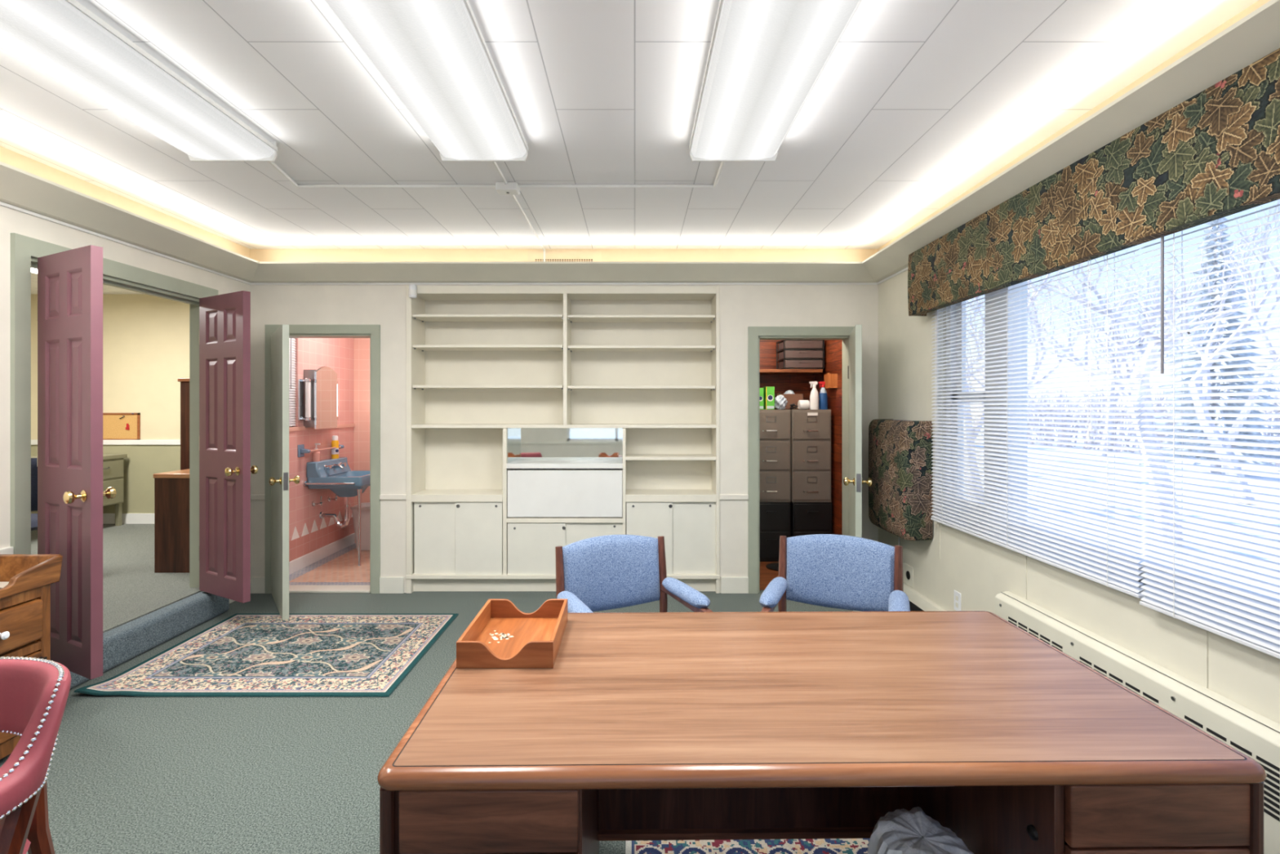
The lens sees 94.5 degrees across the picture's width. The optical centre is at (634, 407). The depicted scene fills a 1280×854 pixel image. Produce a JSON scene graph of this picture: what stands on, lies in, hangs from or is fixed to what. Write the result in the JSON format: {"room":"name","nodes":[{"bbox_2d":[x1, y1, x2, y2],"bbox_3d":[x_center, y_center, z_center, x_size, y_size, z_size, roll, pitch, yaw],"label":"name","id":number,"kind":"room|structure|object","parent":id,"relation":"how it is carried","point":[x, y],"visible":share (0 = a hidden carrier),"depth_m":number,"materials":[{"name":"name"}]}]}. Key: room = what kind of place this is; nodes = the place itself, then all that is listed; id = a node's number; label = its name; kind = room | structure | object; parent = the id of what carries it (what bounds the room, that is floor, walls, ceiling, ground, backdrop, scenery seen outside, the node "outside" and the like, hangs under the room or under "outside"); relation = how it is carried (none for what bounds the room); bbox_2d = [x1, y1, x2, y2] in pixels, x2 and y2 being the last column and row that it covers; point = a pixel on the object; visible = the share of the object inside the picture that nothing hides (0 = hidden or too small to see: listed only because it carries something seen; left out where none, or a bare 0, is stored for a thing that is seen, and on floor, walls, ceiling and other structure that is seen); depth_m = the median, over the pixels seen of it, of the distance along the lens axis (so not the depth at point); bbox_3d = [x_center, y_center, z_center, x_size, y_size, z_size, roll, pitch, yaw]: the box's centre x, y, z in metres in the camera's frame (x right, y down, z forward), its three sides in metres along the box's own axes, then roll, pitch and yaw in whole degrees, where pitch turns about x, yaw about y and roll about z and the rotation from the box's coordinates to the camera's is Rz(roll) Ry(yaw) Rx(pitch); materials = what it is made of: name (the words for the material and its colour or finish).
{"room":"private office","nodes":[
{"label":"private office","id":0,"kind":"room"},
{"bbox_2d":[31,293,189,513],"bbox_3d":[-5.275,0.065,6.467,3.450,2.590,0.106,0,0,0],"label":"wall","id":1,"kind":"structure","parent":0,"point":[146,337],"depth_m":6.42,"materials":[{"name":"beige paint"}]},
{"bbox_2d":[31,440,180,444],"bbox_3d":[-5.310,0.378,6.404,3.380,0.055,0.019,0,0,0],"label":"trim","id":2,"kind":"structure","parent":1,"relation":"attached to","point":[33,442],"depth_m":6.39,"materials":[{"name":"white wood"}]},
{"bbox_2d":[102,413,140,439],"bbox_3d":[-5.740,0.207,6.411,0.740,0.295,0.018,0,0,0],"label":"cork board","id":3,"kind":"object","parent":1,"relation":"attached to","point":[113,427],"visible":0.6,"depth_m":6.41,"materials":[{"name":"orange wood"}]},
{"bbox_2d":[102,513,154,524],"bbox_3d":[-5.310,1.205,6.406,3.380,0.110,0.016,0,0,0],"label":"baseboard","id":4,"kind":"structure","parent":1,"relation":"attached to","point":[108,518],"depth_m":6.40,"materials":[{"name":"white wood"}]},
{"bbox_2d":[31,524,201,632],"bbox_3d":[-4.995,1.310,3.910,4.010,0.100,5.020,0,0,0],"label":"floor","id":5,"kind":"structure","parent":0,"point":[132,590],"depth_m":4.36,"materials":[{"name":"grey carpet"}]},
{"bbox_2d":[31,457,37,530],"bbox_3d":[-4.349,0.820,4.245,0.550,0.880,0.547,0,0,0],"label":"office chair","id":6,"kind":"object","parent":5,"relation":"on","point":[33,460],"visible":0.09,"depth_m":4.43,"materials":[{"name":"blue fabric"}]},
{"bbox_2d":[31,453,127,525],"bbox_3d":[-5.822,0.880,5.605,0.756,0.760,1.510,0,0,0],"label":"desk","id":7,"kind":"object","parent":5,"relation":"on","point":[113,464],"visible":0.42,"depth_m":6.23,"materials":[{"name":"beige wood"}]},
{"bbox_2d":[153,468,189,573],"bbox_3d":[-3.415,0.882,4.735,0.510,0.755,0.470,0,0,0],"label":"wooden desk","id":8,"kind":"object","parent":5,"relation":"on","point":[171,488],"visible":0.34,"depth_m":4.50,"materials":[{"name":"brown wood"}]},
{"bbox_2d":[177,377,189,470],"bbox_3d":[-3.765,0.505,5.400,0.280,1.510,0.720,0,0,0],"label":"bookcase","id":9,"kind":"object","parent":5,"relation":"on","point":[184,382],"visible":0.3,"depth_m":5.05,"materials":[{"name":"brown wood"}]},
{"bbox_2d":[0,205,353,561],"bbox_3d":[-3.040,0.135,2.275,0.140,2.730,7.950,0,0,0],"label":"wall","id":10,"kind":"structure","parent":0,"point":[11,220],"depth_m":4.20,"materials":[{"name":"beige paint"}]},
{"bbox_2d":[37,244,116,679],"bbox_3d":[-2.719,0.251,2.838,0.542,1.985,0.189,0,0,26],"label":"door","id":11,"kind":"structure","parent":10,"relation":"in","point":[70,493],"depth_m":2.78,"materials":[{"name":"wood"}]},
{"bbox_2d":[10,232,217,587],"bbox_3d":[-3.039,0.212,3.521,0.142,2.095,1.382,0,0,0],"label":"trim","id":12,"kind":"structure","parent":10,"relation":"attached to","point":[25,251],"depth_m":2.90,"materials":[{"name":"green paint"}]},
{"bbox_2d":[199,290,257,603],"bbox_3d":[-2.720,0.251,3.911,0.554,1.985,0.189,0,0,29],"label":"door","id":13,"kind":"structure","parent":10,"relation":"in","point":[225,469],"depth_m":3.87,"materials":[{"name":"wood"}]},
{"bbox_2d":[288,337,295,426],"bbox_3d":[-2.984,-0.299,5.055,0.040,0.919,0.302,0,0,0],"label":"blind","id":14,"kind":"object","parent":10,"relation":"attached to","point":[291,377],"visible":0.29,"depth_m":5.16,"materials":[{"name":"white plastic"}]},
{"bbox_2d":[297,377,311,421],"bbox_3d":[-2.922,-0.070,5.245,0.096,0.379,0.060,0,0,0],"label":"sconce","id":15,"kind":"object","parent":10,"relation":"attached to","point":[308,380],"visible":1,"depth_m":5.23,"materials":[{"name":"white glass"}]},
{"bbox_2d":[297,444,311,457],"bbox_3d":[-2.928,0.385,5.250,0.083,0.110,0.090,0,0,0],"label":"bracket","id":16,"kind":"object","parent":10,"relation":"attached to","point":[301,451],"visible":1,"depth_m":5.23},
{"bbox_2d":[303,366,337,429],"bbox_3d":[-2.909,-0.093,5.475,0.122,0.576,0.381,0,0,0],"label":"medicine cabinet","id":17,"kind":"object","parent":10,"relation":"attached to","point":[324,379],"visible":0.99,"depth_m":5.40,"materials":[{"name":"metal"}]},
{"bbox_2d":[288,516,354,561],"bbox_3d":[-2.969,1.238,5.490,0.003,0.175,1.520,0,0,0],"label":"trim","id":18,"kind":"structure","parent":10,"relation":"attached to","point":[300,546],"depth_m":5.54,"materials":[{"name":"tile"}]},
{"bbox_2d":[288,533,355,574],"bbox_3d":[-2.963,1.381,5.490,0.014,0.111,1.520,0,0,0],"label":"baseboard","id":19,"kind":"structure","parent":10,"relation":"attached to","point":[311,557],"depth_m":5.56,"materials":[{"name":"white ceramic"}]},
{"bbox_2d":[291,511,352,540],"bbox_3d":[-2.968,1.095,5.558,0.004,0.110,1.515,0,0,0],"label":"trim","id":20,"kind":"structure","parent":10,"relation":"attached to","point":[314,528],"depth_m":5.48,"materials":[{"name":"white tile"}]},
{"bbox_2d":[288,423,355,431],"bbox_3d":[-2.964,0.188,5.490,0.012,0.035,1.520,0,0,0],"label":"trim","id":21,"kind":"structure","parent":10,"relation":"attached to","point":[344,425],"depth_m":5.38,"materials":[{"name":"tile"}]},
{"bbox_2d":[306,457,351,477],"bbox_3d":[-2.902,0.568,5.630,0.135,0.145,0.580,0,0,0],"label":"backsplash","id":22,"kind":"structure","parent":10,"relation":"attached to","point":[314,469],"depth_m":5.47,"materials":[{"name":"blue ceramic"}]},
{"bbox_2d":[302,457,369,565],"bbox_3d":[-2.723,0.968,5.602,0.505,0.945,0.636,0,0,0],"label":"sink","id":23,"kind":"object","parent":10,"relation":"attached to","point":[335,475],"visible":0.94,"depth_m":5.43,"materials":[{"name":"blue ceramic"}]},
{"bbox_2d":[323,462,346,470],"bbox_3d":[-2.820,0.560,5.610,0.113,0.057,0.328,0,0,0],"label":"faucet","id":24,"kind":"object","parent":23,"relation":"on","point":[326,465],"depth_m":5.60,"materials":[{"name":"silver metal"}]},
{"bbox_2d":[331,435,338,458],"bbox_3d":[-2.915,0.385,5.760,0.077,0.220,0.067,0,0,0],"label":"spray can","id":25,"kind":"object","parent":23,"relation":"on","point":[335,442],"visible":0.98,"depth_m":5.73,"materials":[{"name":"yellow paint"}]},
{"bbox_2d":[307,470,369,488],"bbox_3d":[-2.720,0.695,5.630,0.500,0.130,0.580,0,0,0],"label":"basin","id":26,"kind":"object","parent":23,"relation":"in","point":[361,478],"depth_m":5.35,"materials":[{"name":"blue ceramic"}]},
{"bbox_2d":[0,201,907,284],"bbox_3d":[-0.550,-0.959,1.495,4.880,0.013,6.190,0,0,0],"label":"trim","id":27,"kind":"structure","parent":10,"relation":"attached to","point":[6,205],"depth_m":4.57,"materials":[{"name":"beige paint"}]},
{"bbox_2d":[0,0,1270,262],"bbox_3d":[-0.550,-1.116,1.495,4.880,0.228,6.190,0,0,0],"label":"cove light","id":28,"kind":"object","parent":10,"relation":"attached to","point":[8,157],"depth_m":4.59,"materials":[{"name":"beige paint"}]},
{"bbox_2d":[0,0,1279,282],"bbox_3d":[-0.550,-1.024,1.495,4.880,0.119,6.190,0,0,0],"label":"crown molding","id":29,"kind":"structure","parent":10,"relation":"attached to","point":[1256,35],"depth_m":3.33,"materials":[{"name":"paint"}]},
{"bbox_2d":[288,542,369,585],"bbox_3d":[-2.415,1.467,5.490,1.110,0.066,1.520,0,0,0],"label":"floor","id":30,"kind":"structure","parent":0,"point":[344,567],"depth_m":5.18,"materials":[{"name":"pink tile"}]},
{"bbox_2d":[350,502,369,550],"bbox_3d":[-2.630,1.214,6.030,0.420,0.439,0.300,0,0,0],"label":"trash bin","id":31,"kind":"object","parent":30,"relation":"on","point":[365,507],"visible":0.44,"depth_m":5.90,"materials":[{"name":"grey plastic"}]},
{"bbox_2d":[353,337,369,542],"bbox_3d":[-2.460,0.220,6.300,1.220,2.560,0.100,0,0,0],"label":"wall","id":32,"kind":"structure","parent":0,"point":[361,345],"depth_m":6.25,"materials":[{"name":"tile"}]},
{"bbox_2d":[0,561,853,853],"bbox_3d":[-0.550,1.468,2.275,4.880,0.063,7.750,0,0,0],"label":"floor","id":33,"kind":"structure","parent":0,"point":[128,774],"depth_m":2.44,"materials":[{"name":"green carpet"}]},
{"bbox_2d":[0,554,62,759],"bbox_3d":[-2.728,1.010,2.140,0.478,0.860,0.980,0,0,0],"label":"desk","id":34,"kind":"object","parent":33,"relation":"on","point":[25,580],"visible":0.73,"depth_m":2.48,"materials":[{"name":"brown wood"}]},
{"bbox_2d":[0,656,71,853],"bbox_3d":[-1.621,1.036,1.182,0.647,0.814,0.690,0,0,-4],"label":"chair","id":35,"kind":"object","parent":33,"relation":"on","point":[34,691],"visible":1,"depth_m":1.35,"materials":[{"name":"red leather"}]},
{"bbox_2d":[69,591,229,688],"bbox_3d":[-2.925,1.350,3.455,0.131,0.180,1.470,0,0,0],"label":"step","id":36,"kind":"structure","parent":33,"relation":"on","point":[124,642],"depth_m":3.54,"materials":[{"name":"blue carpet"}]},
{"bbox_2d":[74,613,458,696],"bbox_3d":[-2.005,1.423,3.520,1.566,0.031,1.165,0,0,0],"label":"area rug","id":37,"kind":"object","parent":33,"relation":"on","point":[242,654],"visible":1,"depth_m":3.38,"materials":[{"name":"multicoloured fabric"}]},
{"bbox_2d":[405,285,719,593],"bbox_3d":[-0.557,0.249,4.731,2.430,2.381,0.322,0,0,0],"label":"bookcase","id":38,"kind":"object","parent":33,"relation":"on","point":[540,419],"visible":0.94,"depth_m":4.87,"materials":[{"name":"beige wood"}]},
{"bbox_2d":[408,284,417,297],"bbox_3d":[-1.712,-0.895,4.559,0.063,0.100,0.063,0,0,0],"label":"sensor","id":39,"kind":"object","parent":38,"relation":"attached to","point":[412,291],"visible":1,"depth_m":4.54,"materials":[{"name":"white plastic"}]},
{"bbox_2d":[411,488,502,502],"bbox_3d":[-1.377,0.705,4.729,0.708,0.058,0.302,0,0,0],"label":"countertop","id":40,"kind":"structure","parent":38,"relation":"on","point":[426,495],"depth_m":4.58,"materials":[{"name":"beige wood"}]},
{"bbox_2d":[506,427,514,463],"bbox_3d":[-0.992,0.301,4.742,0.004,0.275,0.264,0,0,0],"label":"mirror","id":41,"kind":"object","parent":38,"relation":"on","point":[510,431],"depth_m":4.71,"materials":[{"name":"clear glass"}]},
{"bbox_2d":[514,427,622,460],"bbox_3d":[-0.544,0.301,4.877,0.900,0.275,0.006,0,0,0],"label":"mirror","id":42,"kind":"object","parent":38,"relation":"on","point":[530,443],"depth_m":4.87,"materials":[{"name":"clear glass"}]},
{"bbox_2d":[625,488,715,502],"bbox_3d":[0.281,0.705,4.729,0.702,0.058,0.302,0,0,0],"label":"countertop","id":43,"kind":"structure","parent":38,"relation":"on","point":[632,495],"depth_m":4.58,"materials":[{"name":"beige wood"}]},
{"bbox_2d":[555,534,712,613],"bbox_3d":[-0.025,1.040,2.697,0.622,0.806,0.582,0,0,-24],"label":"chair","id":44,"kind":"object","parent":33,"relation":"on","point":[609,571],"visible":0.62,"depth_m":2.88,"materials":[{"name":"blue fabric"}]},
{"bbox_2d":[625,838,870,853],"bbox_3d":[0.385,1.435,1.760,0.833,0.008,1.084,0,0,0],"label":"area rug","id":45,"kind":"object","parent":33,"relation":"on","point":[812,846],"visible":0.13,"depth_m":1.92,"materials":[{"name":"multicoloured fabric"}]},
{"bbox_2d":[867,806,973,853],"bbox_3d":[0.695,1.215,1.402,0.262,0.422,0.262,0,0,0],"label":"trash bag","id":46,"kind":"object","parent":45,"relation":"on","point":[900,831],"visible":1,"depth_m":1.41,"materials":[{"name":"grey plastic"}]},
{"bbox_2d":[760,502,790,561],"bbox_3d":[1.270,1.161,5.790,0.360,0.553,0.620,0,0,0],"label":"filing cabinet","id":47,"kind":"object","parent":33,"relation":"on","point":[775,517],"visible":0.34,"depth_m":5.49,"materials":[{"name":"black metal"}]},
{"bbox_2d":[760,409,791,502],"bbox_3d":[1.270,0.452,5.786,0.370,0.863,0.628,0,0,0],"label":"filing cabinet","id":48,"kind":"object","parent":47,"relation":"on","point":[775,424],"visible":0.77,"depth_m":5.50,"materials":[{"name":"grey metal"}]},
{"bbox_2d":[763,386,774,409],"bbox_3d":[1.275,-0.087,5.619,0.080,0.215,0.122,0,0,0],"label":"box","id":49,"kind":"object","parent":48,"relation":"on","point":[768,392],"visible":1,"depth_m":5.56,"materials":[{"name":"green cardboard"}]},
{"bbox_2d":[774,395,787,409],"bbox_3d":[1.379,-0.049,5.580,0.123,0.138,0.136,0,0,0],"label":"plastic bag","id":50,"kind":"object","parent":48,"relation":"on","point":[780,402],"visible":1,"depth_m":5.54,"materials":[{"name":"white plastic"}]},
{"bbox_2d":[790,502,831,537],"bbox_3d":[1.657,1.161,5.790,0.365,0.553,0.620,0,0,0],"label":"filing cabinet","id":51,"kind":"object","parent":33,"relation":"on","point":[806,517],"visible":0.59,"depth_m":5.49,"materials":[{"name":"black metal"}]},
{"bbox_2d":[789,403,831,502],"bbox_3d":[1.639,0.423,5.776,0.382,0.920,0.628,0,0,0],"label":"filing cabinet","id":52,"kind":"object","parent":51,"relation":"on","point":[811,429],"depth_m":5.49,"materials":[{"name":"grey metal"}]},
{"bbox_2d":[774,394,804,409],"bbox_3d":[1.500,-0.055,5.817,0.260,0.150,0.235,0,0,0],"label":"cardboard box","id":53,"kind":"object","parent":52,"relation":"on","point":[791,398],"visible":0.52,"depth_m":5.70,"materials":[{"name":"brown cardboard"}]},
{"bbox_2d":[797,400,809,409],"bbox_3d":[1.600,-0.025,5.600,0.090,0.090,0.090,0,0,0],"label":"toilet paper roll","id":54,"kind":"object","parent":52,"relation":"on","point":[802,404],"visible":0.99,"depth_m":5.57,"materials":[{"name":"white paper"}]},
{"bbox_2d":[808,381,818,409],"bbox_3d":[1.689,-0.113,5.560,0.088,0.265,0.060,0,0,0],"label":"spray bottle","id":55,"kind":"object","parent":52,"relation":"on","point":[814,397],"visible":1,"depth_m":5.54,"materials":[{"name":"white plastic"}]},
{"bbox_2d":[817,381,827,409],"bbox_3d":[1.784,-0.113,5.600,0.088,0.265,0.060,0,0,0],"label":"spray bottle","id":56,"kind":"object","parent":52,"relation":"on","point":[823,397],"visible":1,"depth_m":5.58,"materials":[{"name":"blue plastic"}]},
{"bbox_2d":[377,610,1266,853],"bbox_3d":[0.365,1.067,1.578,1.740,0.745,0.902,0,0,-1],"label":"executive desk","id":57,"kind":"object","parent":33,"relation":"on","point":[753,725],"visible":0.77,"depth_m":1.31,"materials":[{"name":"brown wood"}]},
{"bbox_2d":[456,599,568,668],"bbox_3d":[-0.347,0.660,1.752,0.258,0.070,0.356,0,0,0],"label":"tray","id":58,"kind":"object","parent":57,"relation":"on","point":[500,635],"visible":1,"depth_m":1.73,"materials":[{"name":"orange wood"}]},
{"bbox_2d":[759,533,910,611],"bbox_3d":[0.917,1.040,2.706,0.622,0.806,0.582,0,0,24],"label":"chair","id":59,"kind":"object","parent":33,"relation":"on","point":[840,571],"visible":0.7,"depth_m":2.89,"materials":[{"name":"blue fabric"}]},
{"bbox_2d":[249,284,878,592],"bbox_3d":[-0.550,0.135,4.660,4.880,2.730,0.140,0,0,0],"label":"wall","id":60,"kind":"structure","parent":0,"point":[741,307],"depth_m":4.59,"materials":[{"name":"beige paint"}]},
{"bbox_2d":[268,324,300,620],"bbox_3d":[-2.570,0.435,4.275,0.184,1.985,0.761,0,0,-37],"label":"door","id":61,"kind":"structure","parent":60,"relation":"in","point":[279,481],"depth_m":4.05,"materials":[{"name":"green paint"}]},
{"bbox_2d":[264,324,380,593],"bbox_3d":[-2.417,0.400,4.650,0.885,2.080,0.160,0,0,0],"label":"trim","id":62,"kind":"structure","parent":60,"relation":"attached to","point":[371,331],"depth_m":4.57,"materials":[{"name":"green paint"}]},
{"bbox_2d":[288,585,369,592],"bbox_3d":[-2.415,1.430,4.655,0.720,0.020,0.150,0,0,0],"label":"threshold","id":63,"kind":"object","parent":60,"relation":"attached to","point":[292,588],"depth_m":4.62,"materials":[{"name":"stone"}]},
{"bbox_2d":[250,577,748,593],"bbox_3d":[-1.055,1.377,4.581,3.870,0.125,0.018,0,0,0],"label":"baseboard","id":64,"kind":"structure","parent":60,"relation":"attached to","point":[387,584],"depth_m":4.57,"materials":[{"name":"white wood"}]},
{"bbox_2d":[250,494,748,499],"bbox_3d":[-1.055,0.695,4.582,3.870,0.040,0.016,0,0,0],"label":"trim","id":65,"kind":"structure","parent":60,"relation":"attached to","point":[252,496],"depth_m":4.57,"materials":[{"name":"beige paint"}]},
{"bbox_2d":[527,249,600,262],"bbox_3d":[-0.545,-1.125,4.585,0.570,0.190,0.009,0,0,0],"label":"air vent","id":66,"kind":"object","parent":60,"relation":"in","point":[533,255],"visible":0.39,"depth_m":4.58,"materials":[{"name":"beige metal"}]},
{"bbox_2d":[747,326,854,593],"bbox_3d":[1.312,0.407,4.650,0.865,2.065,0.160,0,0,0],"label":"trim","id":67,"kind":"structure","parent":60,"relation":"attached to","point":[755,334],"depth_m":4.57,"materials":[{"name":"green paint"}]},
{"bbox_2d":[843,324,872,611],"bbox_3d":[1.578,0.441,4.237,0.184,1.975,0.711,0,0,17],"label":"door","id":68,"kind":"structure","parent":60,"relation":"in","point":[855,481],"depth_m":3.94,"materials":[{"name":"green paint"}]},
{"bbox_2d":[0,0,1258,293],"bbox_3d":[-2.530,-1.270,2.410,9.140,0.080,8.220,0,0,0],"label":"ceiling","id":69,"kind":"structure","parent":0,"point":[916,104],"depth_m":2.55,"materials":[{"name":"white"}]},
{"bbox_2d":[0,0,277,161],"bbox_3d":[-1.865,-1.185,2.110,0.412,0.090,1.270,0,0,0],"label":"ceiling light","id":70,"kind":"object","parent":69,"relation":"attached to","point":[64,40],"visible":1,"depth_m":2.07,"materials":[{"name":"white plastic"}]},
{"bbox_2d":[324,0,528,161],"bbox_3d":[-0.700,-1.185,2.110,0.412,0.090,1.270,0,0,0],"label":"ceiling light","id":71,"kind":"object","parent":69,"relation":"attached to","point":[434,55],"visible":1,"depth_m":2.02,"materials":[{"name":"white plastic"}]},
{"bbox_2d":[268,161,724,262],"bbox_3d":[-0.710,-1.119,3.663,2.318,0.219,1.848,0,0,0],"label":"conduit","id":72,"kind":"object","parent":69,"relation":"attached to","point":[272,163],"visible":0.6,"depth_m":3.25,"materials":[{"name":"white metal"}]},
{"bbox_2d":[495,182,519,195],"bbox_3d":[-0.700,-1.205,3.260,0.120,0.050,0.090,0,0,0],"label":"junction box","id":73,"kind":"object","parent":69,"relation":"attached to","point":[511,188],"visible":0.97,"depth_m":3.22,"materials":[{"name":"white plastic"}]},
{"bbox_2d":[688,0,862,161],"bbox_3d":[0.458,-1.185,2.110,0.412,0.090,1.270,0,0,0],"label":"ceiling light","id":74,"kind":"object","parent":69,"relation":"attached to","point":[766,58],"visible":1,"depth_m":2.02,"materials":[{"name":"white plastic"}]},
{"bbox_2d":[760,339,814,408],"bbox_3d":[1.305,0.270,6.180,1.170,2.460,0.060,0,0,0],"label":"wall","id":75,"kind":"structure","parent":0,"point":[798,384],"depth_m":6.15,"materials":[{"name":"brown wood"}]},
{"bbox_2d":[760,368,822,374],"bbox_3d":[1.270,-0.355,5.935,1.100,0.030,0.430,0,0,0],"label":"closet shelf","id":76,"kind":"object","parent":75,"relation":"attached to","point":[762,371],"visible":0.51,"depth_m":5.72,"materials":[{"name":"brown wood"}]},
{"bbox_2d":[776,339,824,369],"bbox_3d":[1.647,-0.517,5.893,0.395,0.295,0.315,0,0,0],"label":"tray","id":77,"kind":"object","parent":76,"relation":"on","point":[793,353],"visible":0.87,"depth_m":5.75,"materials":[{"name":"black paint"}]},
{"bbox_2d":[814,270,1279,724],"bbox_3d":[1.955,0.135,2.295,0.170,2.730,7.990,0,0,0],"label":"wall","id":78,"kind":"structure","parent":0,"point":[979,569],"depth_m":3.21,"materials":[{"name":"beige paint"}]},
{"bbox_2d":[823,373,837,388],"bbox_3d":[1.830,-0.250,5.535,0.080,0.140,0.170,0,0,0],"label":"wall bracket","id":79,"kind":"object","parent":78,"relation":"attached to","point":[831,380],"visible":1,"depth_m":5.45,"materials":[{"name":"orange wood"}]},
{"bbox_2d":[868,418,933,545],"bbox_3d":[1.779,0.657,4.025,0.218,1.145,0.590,0,0,0],"label":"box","id":80,"kind":"object","parent":78,"relation":"attached to","point":[900,451],"visible":0.99,"depth_m":3.76,"materials":[{"name":"fabric"}]},
{"bbox_2d":[904,562,913,587],"bbox_3d":[1.885,1.155,4.070,0.010,0.140,0.124,0,0,0],"label":"cable plate","id":81,"kind":"object","parent":78,"relation":"attached to","point":[908,570],"visible":1,"depth_m":4.06,"materials":[{"name":"beige plastic"}]},
{"bbox_2d":[902,582,946,611],"bbox_3d":[1.859,1.334,3.720,0.058,0.212,1.460,0,0,0],"label":"baseboard","id":82,"kind":"structure","parent":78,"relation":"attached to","point":[917,602],"depth_m":3.84,"materials":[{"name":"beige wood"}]},
{"bbox_2d":[937,522,940,559],"bbox_3d":[1.888,0.820,3.670,0.004,0.240,0.024,0,0,0],"label":"trim","id":83,"kind":"structure","parent":78,"relation":"attached to","point":[938,523],"depth_m":3.66,"materials":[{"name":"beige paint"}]},
{"bbox_2d":[954,590,961,610],"bbox_3d":[1.886,1.135,3.455,0.008,0.116,0.072,0,0,0],"label":"wall outlet","id":84,"kind":"object","parent":78,"relation":"attached to","point":[957,596],"visible":0.81,"depth_m":3.44,"materials":[{"name":"white plastic"}]},
{"bbox_2d":[1022,554,1026,599],"bbox_3d":[1.888,0.820,2.860,0.004,0.240,0.024,0,0,0],"label":"trim","id":85,"kind":"structure","parent":78,"relation":"attached to","point":[1024,557],"depth_m":2.86,"materials":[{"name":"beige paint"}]},
{"bbox_2d":[907,48,1279,315],"bbox_3d":[1.823,-0.787,2.090,0.123,0.395,3.450,0,0,0],"label":"window valance","id":86,"kind":"object","parent":78,"relation":"attached to","point":[1214,155],"visible":1,"depth_m":2.11,"materials":[{"name":"fabric"}]},
{"bbox_2d":[934,280,1279,637],"bbox_3d":[1.950,-0.035,2.030,0.140,1.450,3.360,0,0,0],"label":"window","id":87,"kind":"structure","parent":78,"relation":"in","point":[1021,288],"depth_m":3.10,"materials":[{"name":"white glass"}]},
{"bbox_2d":[930,248,1145,598],"bbox_3d":[1.834,-0.015,2.905,0.052,1.420,1.510,0,0,0],"label":"blind","id":88,"kind":"object","parent":87,"relation":"attached to","point":[1130,589],"visible":0.93,"depth_m":2.61,"materials":[{"name":"white plastic"}]},
{"bbox_2d":[1139,204,1279,658],"bbox_3d":[1.828,-0.005,1.323,0.059,1.440,1.645,0,0,0],"label":"blind","id":89,"kind":"object","parent":87,"relation":"attached to","point":[1264,646],"visible":0.96,"depth_m":1.88,"materials":[{"name":"white plastic"}]},
{"bbox_2d":[995,591,1279,853],"bbox_3d":[1.849,1.173,1.190,0.077,0.495,3.580,0,0,0],"label":"baseboard heater","id":90,"kind":"object","parent":78,"relation":"attached to","point":[1246,731],"depth_m":2.01,"materials":[{"name":"beige metal"}]},
{"bbox_2d":[1200,627,1208,688],"bbox_3d":[1.888,0.820,1.960,0.004,0.240,0.024,0,0,0],"label":"trim","id":91,"kind":"structure","parent":78,"relation":"attached to","point":[1203,633],"depth_m":1.96,"materials":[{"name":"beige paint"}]},
{"label":"outside","id":92,"kind":"structure","parent":0,"visible":0},
{"bbox_2d":[963,424,1279,592],"bbox_3d":[31.025,2.065,20.000,57.950,0.150,100.000,0,0,0],"label":"ground","id":93,"kind":"structure","parent":92,"point":[1117,428],"depth_m":12.92,"materials":[{"name":"white snow"}]},
{"bbox_2d":[963,280,1028,502],"bbox_3d":[6.607,-0.967,13.247,3.855,5.973,3.581,0,0,14],"label":"bare tree","id":94,"kind":"object","parent":93,"relation":"on","point":[977,305],"visible":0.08,"depth_m":12.32,"materials":[{"name":"grey plant"}]},
{"bbox_2d":[965,294,1079,379],"bbox_3d":[13.442,-1.404,22.635,5.623,6.856,5.144,0,0,2],"label":"bare tree","id":95,"kind":"object","parent":93,"relation":"on","point":[981,357],"visible":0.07,"depth_m":22.70,"materials":[{"name":"grey plant"}]},
{"bbox_2d":[965,268,1138,392],"bbox_3d":[11.045,-2.534,16.723,5.172,9.064,3.273,0,0,25],"label":"bare tree","id":96,"kind":"object","parent":93,"relation":"on","point":[1045,281],"visible":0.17,"depth_m":16.79,"materials":[{"name":"grey plant"}]},
{"bbox_2d":[970,375,1279,466],"bbox_3d":[22.413,0.429,15.766,6.280,3.191,42.954,0,0,2],"label":"hedge","id":97,"kind":"object","parent":93,"relation":"on","point":[1228,390],"visible":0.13,"depth_m":28.11,"materials":[{"name":"grey plant"}]},
{"bbox_2d":[1055,245,1209,455],"bbox_3d":[20.346,-2.075,23.726,4.861,8.185,5.397,0,0,15],"label":"bare tree","id":98,"kind":"object","parent":93,"relation":"on","point":[1131,266],"visible":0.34,"depth_m":23.17,"materials":[{"name":"grey plant"}]},
{"bbox_2d":[1027,249,1258,545],"bbox_3d":[7.171,-0.115,8.608,2.624,4.300,4.773,0,0,32],"label":"bare tree","id":99,"kind":"object","parent":93,"relation":"on","point":[1184,295],"visible":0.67,"depth_m":8.36,"materials":[{"name":"grey plant"}]},
{"bbox_2d":[1093,199,1279,504],"bbox_3d":[13.194,-1.253,12.460,2.797,6.562,7.378,0,0,8],"label":"bare tree","id":100,"kind":"object","parent":93,"relation":"on","point":[1246,239],"visible":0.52,"depth_m":12.36,"materials":[{"name":"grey plant"}]},
{"bbox_2d":[1138,217,1279,474],"bbox_3d":[17.313,-2.260,17.490,3.415,8.500,3.549,0,0,8],"label":"evergreen tree","id":101,"kind":"object","parent":93,"relation":"on","point":[1213,228],"visible":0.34,"depth_m":17.38,"materials":[{"name":"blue plant"}]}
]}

